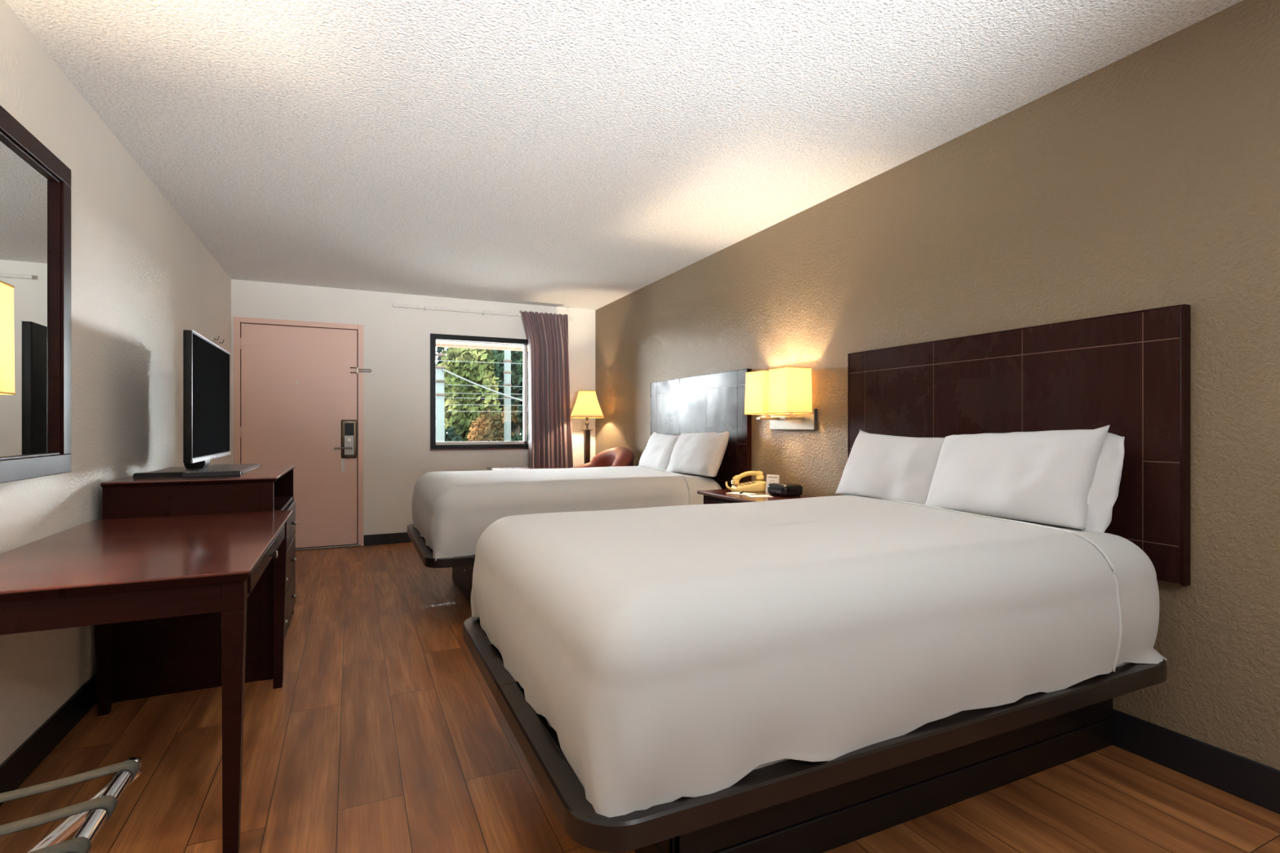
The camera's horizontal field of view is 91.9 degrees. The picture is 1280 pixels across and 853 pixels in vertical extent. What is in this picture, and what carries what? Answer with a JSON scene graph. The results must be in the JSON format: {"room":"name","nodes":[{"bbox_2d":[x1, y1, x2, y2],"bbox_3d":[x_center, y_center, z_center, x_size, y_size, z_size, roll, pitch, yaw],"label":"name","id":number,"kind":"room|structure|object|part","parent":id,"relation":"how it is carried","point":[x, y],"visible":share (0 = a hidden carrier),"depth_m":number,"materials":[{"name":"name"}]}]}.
{"room":"hotel room","nodes":[
{"label":"hotel room","id":0,"kind":"room"},
{"bbox_2d":[0,0,231,764],"bbox_3d":[-1.736,-0.085,1.304,0.140,2.420,9.030,0,0,-25],"label":"wall","id":1,"kind":"structure","parent":0,"point":[141,277],"depth_m":2.53,"materials":[{"name":"beige paint"}]},
{"bbox_2d":[0,105,71,483],"bbox_3d":[-1.904,-0.384,1.872,0.032,1.094,0.802,0,0,-25],"label":"wall mirror","id":2,"kind":"object","parent":1,"relation":"attached to","point":[35,184],"visible":1,"depth_m":2.03,"materials":[{"name":"brown wood"}]},
{"bbox_2d":[0,137,54,457],"bbox_3d":[-1.914,-0.384,1.867,0.010,0.982,0.690,0,0,-25],"label":"mirror glass","id":3,"kind":"object","parent":2,"relation":"attached to","point":[27,188],"depth_m":1.99,"materials":[{"name":"silver metal"}]},
{"bbox_2d":[0,672,97,806],"bbox_3d":[-1.669,1.067,1.340,0.012,0.115,9.019,0,0,-25],"label":"baseboard","id":4,"kind":"structure","parent":1,"relation":"attached to","point":[18,766],"depth_m":2.11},
{"bbox_2d":[210,336,224,344],"bbox_3d":[-3.250,-0.668,4.774,0.045,0.037,0.300,0,0,-25],"label":"wall hook","id":5,"kind":"object","parent":1,"relation":"attached to","point":[212,339],"visible":1,"depth_m":4.74,"materials":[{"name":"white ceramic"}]},
{"bbox_2d":[231,279,595,545],"bbox_3d":[-2.067,-0.085,6.208,3.685,2.420,0.140,0,0,-25],"label":"wall","id":6,"kind":"structure","parent":0,"point":[397,453],"depth_m":6.01,"materials":[{"name":"beige paint"}]},
{"bbox_2d":[233,316,372,551],"bbox_3d":[-3.067,0.079,5.683,1.114,2.092,0.207,0,0,-25],"label":"door","id":7,"kind":"structure","parent":6,"relation":"in","point":[298,385],"depth_m":5.68,"materials":[{"name":"pink paint"}]},
{"bbox_3d":[-2.752,0.197,5.744,0.156,0.022,0.052,0,0,-25],"label":"lever handle","id":8,"kind":"part","parent":7,"relation":"part of","materials":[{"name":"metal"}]},
{"bbox_3d":[-2.731,0.113,5.812,0.133,0.360,0.016,0,0,-25],"label":"lock plate","id":9,"kind":"part","parent":7,"relation":"part of","materials":[{"name":"grey metal"}]},
{"bbox_3d":[-2.682,-0.532,5.818,0.077,0.065,0.035,0,0,-43],"label":"guard plate","id":10,"kind":"part","parent":7,"relation":"part of","materials":[{"name":"grey metal"}]},
{"bbox_2d":[364,532,411,546],"bbox_3d":[-1.560,1.075,6.361,2.332,0.100,0.012,0,0,-25],"label":"baseboard","id":11,"kind":"structure","parent":6,"relation":"attached to","point":[403,537],"depth_m":5.95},
{"bbox_2d":[429,333,528,450],"bbox_3d":[-1.498,-0.345,6.440,1.320,1.159,0.120,0,0,-25],"label":"window","id":12,"kind":"structure","parent":6,"relation":"in","point":[500,445],"depth_m":6.31,"materials":[{"name":"black plastic"}]},
{"bbox_3d":[-1.477,0.228,6.395,1.320,0.013,0.021,0,0,-25],"label":"sill","id":13,"kind":"part","parent":12,"relation":"part of","materials":[{"name":"red wood"}]},
{"bbox_2d":[440,341,523,348],"bbox_3d":[-0.785,-1.231,8.560,11.812,0.008,3.020,0,0,-25],"label":"trim","id":14,"kind":"structure","parent":6,"relation":"attached to","point":[442,341],"depth_m":9.27,"materials":[{"name":"white"}]},
{"bbox_2d":[435,341,528,348],"bbox_3d":[-0.709,-1.305,8.618,18.000,0.140,3.079,0,0,-25],"label":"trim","id":15,"kind":"structure","parent":6,"relation":"attached to","point":[437,342],"depth_m":9.31,"materials":[{"name":"white plastic"}]},
{"bbox_2d":[435,343,528,351],"bbox_3d":[-1.359,-1.290,10.014,18.000,0.170,0.100,0,0,-25],"label":"trim","id":16,"kind":"structure","parent":6,"relation":"attached to","point":[437,344],"depth_m":9.46,"materials":[{"name":"white plastic"}]},
{"bbox_2d":[392,303,573,322],"bbox_3d":[-1.550,-1.165,6.314,1.812,0.056,0.103,0,0,-25],"label":"curtain rod","id":17,"kind":"object","parent":6,"relation":"attached to","point":[425,308],"visible":0.72,"depth_m":6.15,"materials":[{"name":"white metal"}]},
{"bbox_2d":[520,310,573,468],"bbox_3d":[-0.954,-0.066,6.463,0.593,2.259,0.123,0,0,-25],"label":"curtain","id":18,"kind":"object","parent":17,"relation":"hanging from","point":[549,421],"visible":0.78,"depth_m":6.44,"materials":[{"name":"purple fabric"}]},
{"bbox_2d":[4,0,1243,310],"bbox_3d":[-0.129,-1.370,2.053,3.685,0.150,9.310,0,0,-25],"label":"ceiling","id":19,"kind":"structure","parent":0,"point":[583,154],"depth_m":2.50,"materials":[{"name":"white paint"}]},
{"bbox_2d":[0,542,1279,852],"bbox_3d":[-0.129,1.185,2.053,3.685,0.120,9.310,0,0,-25],"label":"floor","id":20,"kind":"structure","parent":0,"point":[383,732],"depth_m":1.99,"materials":[{"name":"brown wood"}]},
{"bbox_2d":[0,756,142,852],"bbox_3d":[-1.074,0.866,0.776,0.586,0.514,0.622,0,0,-25],"label":"luggage rack","id":21,"kind":"object","parent":20,"relation":"on","point":[90,816],"visible":1,"depth_m":1.04,"materials":[{"name":"silver metal"}]},
{"bbox_2d":[0,510,292,852],"bbox_3d":[-1.599,0.749,2.050,0.710,0.752,1.297,0,0,-25],"label":"writing desk","id":22,"kind":"object","parent":20,"relation":"on","point":[103,573],"visible":1,"depth_m":1.62,"materials":[{"name":"brown wood"}]},
{"bbox_3d":[-2.112,0.763,2.435,0.050,0.724,0.050,0,0,-25],"label":"leg","id":23,"kind":"part","parent":22,"relation":"part of","materials":[{"name":"brown wood"}]},
{"bbox_3d":[-1.604,0.391,2.048,0.699,0.020,1.296,0,0,-25],"label":"edge moulding","id":24,"kind":"part","parent":22,"relation":"part of","materials":[{"name":"brown wood"}]},
{"bbox_3d":[-1.067,0.763,1.630,0.050,0.724,0.050,0,0,-25],"label":"leg","id":25,"kind":"part","parent":22,"relation":"part of","materials":[{"name":"brown wood"}]},
{"bbox_3d":[-1.296,0.437,2.169,0.008,0.056,0.977,0,0,-25],"label":"drawer","id":26,"kind":"part","parent":22,"relation":"part of","materials":[{"name":"brown wood"}]},
{"bbox_3d":[-1.250,0.435,2.110,0.026,0.027,0.028,0,0,-25],"label":"knob","id":27,"kind":"part","parent":22,"relation":"part of","materials":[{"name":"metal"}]},
{"bbox_3d":[-1.562,0.763,2.691,0.050,0.724,0.050,0,0,-25],"label":"leg","id":28,"kind":"part","parent":22,"relation":"part of","materials":[{"name":"brown wood"}]},
{"bbox_2d":[100,464,296,702],"bbox_3d":[-2.122,0.675,3.131,0.638,0.900,1.092,0,0,-25],"label":"tv cabinet","id":29,"kind":"object","parent":20,"relation":"on","point":[154,657],"visible":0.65,"depth_m":2.65,"materials":[{"name":"brown wood"}]},
{"bbox_2d":[132,471,186,478],"bbox_3d":[-2.152,0.214,2.781,0.189,0.020,0.068,0,0,-31],"label":"box","id":30,"kind":"object","parent":29,"relation":"on","point":[166,474],"visible":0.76,"depth_m":2.75,"materials":[{"name":"black plastic"}]},
{"bbox_3d":[-2.131,0.240,3.126,0.618,0.014,1.092,0,0,-25],"label":"edge moulding","id":31,"kind":"part","parent":29,"relation":"part of","materials":[{"name":"brown wood"}]},
{"bbox_2d":[160,329,261,473],"bbox_3d":[-2.223,-0.106,3.228,0.357,0.663,0.960,0,0,-25],"label":"television","id":32,"kind":"object","parent":29,"relation":"on","point":[206,364],"visible":0.99,"depth_m":3.06,"materials":[{"name":"black plastic"}]},
{"bbox_3d":[-2.224,-0.435,3.227,0.006,0.005,0.960,0,0,-25],"label":"silver trim","id":33,"kind":"part","parent":32,"relation":"part of","materials":[{"name":"silver metal"}]},
{"bbox_3d":[-2.224,0.155,3.227,0.008,0.017,0.960,0,0,-25],"label":"silver trim","id":34,"kind":"part","parent":32,"relation":"part of","materials":[{"name":"silver metal"}]},
{"bbox_2d":[182,470,240,477],"bbox_3d":[-1.952,0.213,2.825,0.219,0.022,0.049,0,0,-37],"label":"remote control","id":35,"kind":"object","parent":29,"relation":"on","point":[194,474],"visible":1,"depth_m":2.81,"materials":[{"name":"black plastic"}]},
{"bbox_3d":[-1.860,0.955,3.254,0.015,0.200,1.010,0,0,-25],"label":"drawer","id":36,"kind":"part","parent":29,"relation":"part of","materials":[{"name":"brown wood"}]},
{"bbox_3d":[-1.860,0.541,3.254,0.015,0.202,1.010,0,0,-25],"label":"drawer","id":37,"kind":"part","parent":29,"relation":"part of","materials":[{"name":"brown wood"}]},
{"bbox_3d":[-1.860,0.749,3.254,0.015,0.197,1.010,0,0,-25],"label":"drawer","id":38,"kind":"part","parent":29,"relation":"part of","materials":[{"name":"brown wood"}]},
{"bbox_2d":[486,465,561,470],"bbox_3d":[-1.063,0.756,5.805,0.620,0.738,0.620,0,0,-25],"label":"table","id":39,"kind":"object","parent":20,"relation":"on","point":[546,466],"visible":0.16,"depth_m":5.83,"materials":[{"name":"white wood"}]},
{"bbox_2d":[407,465,721,605],"bbox_3d":[-0.514,0.721,4.426,2.069,0.808,1.405,0,0,-25],"label":"bed","id":40,"kind":"object","parent":20,"relation":"on","point":[451,510],"visible":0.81,"depth_m":3.78,"materials":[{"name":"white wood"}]},
{"bbox_2d":[638,431,679,470],"bbox_3d":[0.176,0.198,4.993,0.214,0.309,0.628,0,0,-22],"label":"pillow","id":41,"kind":"object","parent":40,"relation":"on","point":[657,453],"visible":0.73,"depth_m":4.92,"materials":[{"name":"white fabric"}]},
{"bbox_2d":[666,431,729,476],"bbox_3d":[0.404,0.188,4.447,0.227,0.316,0.610,0,0,-29],"label":"pillow","id":42,"kind":"object","parent":40,"relation":"on","point":[701,454],"visible":0.99,"depth_m":4.30,"materials":[{"name":"white fabric"}]},
{"bbox_2d":[569,390,604,463],"bbox_3d":[-0.546,0.375,6.388,0.360,1.500,0.360,0,0,-25],"label":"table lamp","id":43,"kind":"object","parent":20,"relation":"on","point":[587,406],"visible":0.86,"depth_m":6.30,"materials":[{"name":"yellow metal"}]},
{"bbox_3d":[-0.546,-0.097,6.388,0.360,0.005,0.360,0,0,-25],"label":"shade trim","id":44,"kind":"part","parent":43,"relation":"part of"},
{"bbox_3d":[-0.546,-0.234,6.388,0.352,0.276,0.352,0,0,-25],"label":"lamp shade","id":45,"kind":"part","parent":43,"relation":"part of","materials":[{"name":"yellow fabric"}]},
{"bbox_2d":[573,447,635,467],"bbox_3d":[-0.350,0.657,5.806,0.572,0.935,0.728,0,0,-25],"label":"armchair","id":46,"kind":"object","parent":20,"relation":"on","point":[615,456],"visible":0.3,"depth_m":5.87,"materials":[{"name":"brown leather"}]},
{"bbox_2d":[697,488,818,504],"bbox_3d":[0.699,0.762,3.719,0.464,0.725,0.630,0,0,-25],"label":"nightstand","id":47,"kind":"object","parent":20,"relation":"on","point":[710,496],"visible":0.18,"depth_m":3.64,"materials":[{"name":"red wood"}]},
{"bbox_3d":[0.512,0.535,3.632,0.012,0.180,0.510,0,0,-25],"label":"drawer","id":48,"kind":"part","parent":47,"relation":"part of","materials":[{"name":"brown wood"}]},
{"bbox_2d":[725,491,755,495],"bbox_3d":[0.603,0.398,3.696,0.150,0.004,0.100,0,0,45],"label":"notepad","id":49,"kind":"object","parent":47,"relation":"on","point":[735,492],"visible":0.98,"depth_m":3.69,"materials":[{"name":"white paper"}]},
{"bbox_2d":[725,471,766,492],"bbox_3d":[0.666,0.339,3.885,0.257,0.121,0.186,0,0,-5],"label":"telephone","id":50,"kind":"object","parent":47,"relation":"on","point":[757,485],"visible":1,"depth_m":3.87,"materials":[{"name":"plastic"}]},
{"bbox_3d":[0.566,0.370,3.850,0.045,0.049,0.153,0,0,-25],"label":"coiled cord","id":51,"kind":"part","parent":50,"relation":"part of","materials":[{"name":"plastic"}]},
{"bbox_2d":[746,494,773,497],"bbox_3d":[0.689,0.399,3.575,0.130,0.002,0.100,0,0,-8],"label":"leaflet","id":52,"kind":"object","parent":47,"relation":"on","point":[749,495],"visible":1,"depth_m":3.58,"materials":[{"name":"white paper"}]},
{"bbox_2d":[765,474,779,492],"bbox_3d":[0.812,0.345,3.783,0.080,0.108,0.044,0,0,37],"label":"tent card","id":53,"kind":"object","parent":47,"relation":"on","point":[771,478],"visible":0.55,"depth_m":3.78,"materials":[{"name":"white paper"}]},
{"bbox_2d":[767,482,802,496],"bbox_3d":[0.847,0.365,3.631,0.146,0.068,0.175,0,0,-25],"label":"clock radio","id":54,"kind":"object","parent":47,"relation":"on","point":[783,489],"visible":1,"depth_m":3.57,"materials":[{"name":"black plastic"}]},
{"bbox_2d":[462,494,1166,852],"bbox_3d":[0.542,0.723,2.161,2.069,0.805,1.404,0,0,-25],"label":"bed","id":55,"kind":"object","parent":20,"relation":"on","point":[822,674],"visible":0.99,"depth_m":1.50,"materials":[{"name":"white fabric"}]},
{"bbox_3d":[0.517,0.552,2.146,1.882,0.407,1.344,0,0,-25],"label":"mattress","id":56,"kind":"part","parent":55,"relation":"part of","materials":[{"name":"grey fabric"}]},
{"bbox_2d":[835,429,945,504],"bbox_3d":[1.173,0.183,2.868,0.226,0.342,0.612,0,0,-22],"label":"pillow","id":57,"kind":"object","parent":55,"relation":"on","point":[878,466],"visible":0.8,"depth_m":2.80,"materials":[{"name":"white fabric"}]},
{"bbox_2d":[924,424,1124,532],"bbox_3d":[1.380,0.180,2.322,0.244,0.375,0.698,0,0,-25],"label":"pillow","id":58,"kind":"object","parent":55,"relation":"on","point":[1066,478],"visible":0.99,"depth_m":2.16,"materials":[{"name":"white fabric"}]},
{"bbox_2d":[595,0,1279,770],"bbox_3d":[1.477,-0.085,2.802,0.140,2.420,9.030,0,0,-25],"label":"wall","id":59,"kind":"structure","parent":0,"point":[1149,179],"depth_m":2.21,"materials":[{"name":"beige paint"}]},
{"bbox_2d":[650,368,751,488],"bbox_3d":[0.424,0.058,4.848,0.036,0.904,1.484,0,0,-25],"label":"headboard","id":60,"kind":"object","parent":59,"relation":"attached to","point":[715,402],"visible":0.59,"depth_m":4.56,"materials":[{"name":"brown wood"}]},
{"bbox_2d":[744,366,817,430],"bbox_3d":[0.843,-0.164,3.744,0.210,0.361,0.434,0,0,-25],"label":"wall sconce","id":61,"kind":"object","parent":59,"relation":"attached to","point":[783,396],"visible":1,"depth_m":3.62,"materials":[{"name":"fabric"}]},
{"bbox_3d":[0.776,-0.211,3.849,0.176,0.263,0.186,0,0,-25],"label":"lamp shade","id":62,"kind":"part","parent":61,"relation":"part of","materials":[{"name":"yellow fabric"}]},
{"bbox_3d":[0.776,-0.081,3.849,0.178,0.004,0.188,0,0,-25],"label":"shade trim","id":63,"kind":"part","parent":61,"relation":"part of","materials":[{"name":"yellow fabric"}]},
{"bbox_3d":[0.797,-0.085,3.858,0.144,0.080,0.040,0,0,-25],"label":"arm","id":64,"kind":"part","parent":61,"relation":"part of","materials":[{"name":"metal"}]},
{"bbox_3d":[0.878,-0.081,3.631,0.178,0.004,0.188,0,0,-25],"label":"shade trim","id":65,"kind":"part","parent":61,"relation":"part of","materials":[{"name":"yellow fabric"}]},
{"bbox_3d":[0.878,-0.211,3.631,0.176,0.263,0.186,0,0,-25],"label":"lamp shade","id":66,"kind":"part","parent":61,"relation":"part of","materials":[{"name":"yellow fabric"}]},
{"bbox_3d":[0.880,-0.342,3.632,0.172,0.004,0.176,0,0,-25],"label":"shade trim","id":67,"kind":"part","parent":61,"relation":"part of","materials":[{"name":"yellow fabric"}]},
{"bbox_3d":[0.898,-0.085,3.641,0.144,0.080,0.040,0,0,-25],"label":"arm","id":68,"kind":"part","parent":61,"relation":"part of","materials":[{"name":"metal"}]},
{"bbox_2d":[848,303,1190,586],"bbox_3d":[1.444,0.058,2.660,0.036,0.904,1.484,0,0,-25],"label":"headboard","id":69,"kind":"object","parent":59,"relation":"attached to","point":[1129,372],"visible":0.72,"depth_m":2.27,"materials":[{"name":"brown wood"}]},
{"bbox_2d":[1110,708,1279,814],"bbox_3d":[1.407,1.062,2.774,0.012,0.125,9.019,0,0,-25],"label":"baseboard","id":70,"kind":"structure","parent":59,"relation":"attached to","point":[1258,784],"depth_m":1.96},
{"label":"outside","id":71,"kind":"structure","parent":0,"visible":0},
{"bbox_3d":[-0.202,1.410,12.264,130.000,0.230,3.600,0,0,-25],"label":"ground","id":72,"kind":"structure","parent":71,"visible":0},
{"bbox_2d":[435,353,445,441],"bbox_3d":[-4.026,-0.085,12.467,0.234,2.780,0.228,0,0,-25],"label":"utility pole","id":73,"kind":"object","parent":72,"relation":"on","point":[440,409],"visible":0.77,"depth_m":12.39,"materials":[{"name":"concrete"}]},
{"bbox_2d":[442,368,528,403],"bbox_3d":[-2.493,-0.715,13.457,3.615,0.907,0.032,0,0,-36],"label":"overhead wire","id":74,"kind":"object","parent":73,"relation":"attached to","point":[442,369],"visible":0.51,"depth_m":12.86,"materials":[{"name":"white metal"}]},
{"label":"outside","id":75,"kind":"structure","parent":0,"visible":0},
{"bbox_3d":[-17.233,1.410,48.788,130.000,0.230,76.999,0,0,-25],"label":"lawn","id":76,"kind":"structure","parent":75,"visible":0},
{"bbox_2d":[444,426,463,441],"bbox_3d":[-4.398,0.687,14.054,0.953,1.422,0.927,0,0,-25],"label":"bush","id":77,"kind":"object","parent":76,"relation":"on","point":[448,436],"visible":0.04,"depth_m":13.96,"materials":[{"name":"green plant"}]},
{"bbox_2d":[437,346,502,441],"bbox_3d":[-4.504,-0.699,16.220,1.854,4.029,1.463,0,0,-25],"label":"tree","id":78,"kind":"object","parent":76,"relation":"on","point":[459,416],"visible":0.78,"depth_m":15.74,"materials":[{"name":"green plant"}]},
{"bbox_2d":[435,346,523,440],"bbox_3d":[-6.417,-2.785,27.977,6.738,8.353,4.939,0,0,-25],"label":"tree","id":79,"kind":"object","parent":76,"relation":"on","point":[439,349],"visible":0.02,"depth_m":26.57,"materials":[{"name":"green plant"}]},
{"bbox_2d":[466,408,514,441],"bbox_3d":[-3.606,0.415,14.870,1.217,1.755,1.190,0,0,-25],"label":"bush","id":80,"kind":"object","parent":76,"relation":"on","point":[482,428],"visible":0.4,"depth_m":14.63,"materials":[{"name":"orange plant"}]},
{"bbox_2d":[484,349,528,440],"bbox_3d":[-3.884,-1.482,18.695,2.750,5.590,2.071,0,0,-25],"label":"tree","id":81,"kind":"object","parent":76,"relation":"on","point":[517,357],"visible":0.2,"depth_m":18.10,"materials":[{"name":"green plant"}]},
{"bbox_2d":[502,350,511,440],"bbox_3d":[-2.920,-1.535,13.644,0.195,5.680,0.190,0,0,-25],"label":"utility pole","id":82,"kind":"object","parent":76,"relation":"on","point":[507,361],"visible":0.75,"depth_m":13.58,"materials":[{"name":"concrete"}]},
{"bbox_2d":[444,392,508,394],"bbox_3d":[-2.948,-0.743,13.421,12.001,0.094,0.012,0,0,-26],"label":"overhead wire","id":83,"kind":"object","parent":82,"relation":"attached to","point":[444,393],"visible":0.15,"depth_m":13.23,"materials":[{"name":"grey metal"}]},
{"bbox_2d":[435,360,523,364],"bbox_3d":[-2.948,-1.413,13.421,12.001,0.094,0.012,0,0,-26],"label":"overhead wire","id":84,"kind":"object","parent":82,"relation":"attached to","point":[436,360],"visible":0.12,"depth_m":13.19,"materials":[{"name":"grey metal"}]},
{"bbox_2d":[444,397,528,399],"bbox_3d":[-2.948,-0.643,13.421,12.001,0.094,0.012,0,0,-26],"label":"overhead wire","id":85,"kind":"object","parent":82,"relation":"attached to","point":[444,397],"visible":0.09,"depth_m":13.11,"materials":[{"name":"grey metal"}]},
{"bbox_2d":[444,384,528,386],"bbox_3d":[-2.948,-0.913,13.421,12.001,0.094,0.012,0,0,-26],"label":"overhead wire","id":86,"kind":"object","parent":82,"relation":"attached to","point":[444,384],"visible":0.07,"depth_m":13.24,"materials":[{"name":"grey metal"}]},
{"bbox_2d":[444,404,528,405],"bbox_3d":[-2.948,-0.503,13.421,12.001,0.094,0.012,0,0,-26],"label":"overhead wire","id":87,"kind":"object","parent":82,"relation":"attached to","point":[444,404],"visible":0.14,"depth_m":13.39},
{"bbox_2d":[511,427,528,440],"bbox_3d":[-2.605,0.665,14.122,1.058,1.314,0.984,0,0,-25],"label":"bush","id":88,"kind":"object","parent":76,"relation":"on","point":[516,437],"visible":0.05,"depth_m":13.98,"materials":[{"name":"green plant"}]}
]}

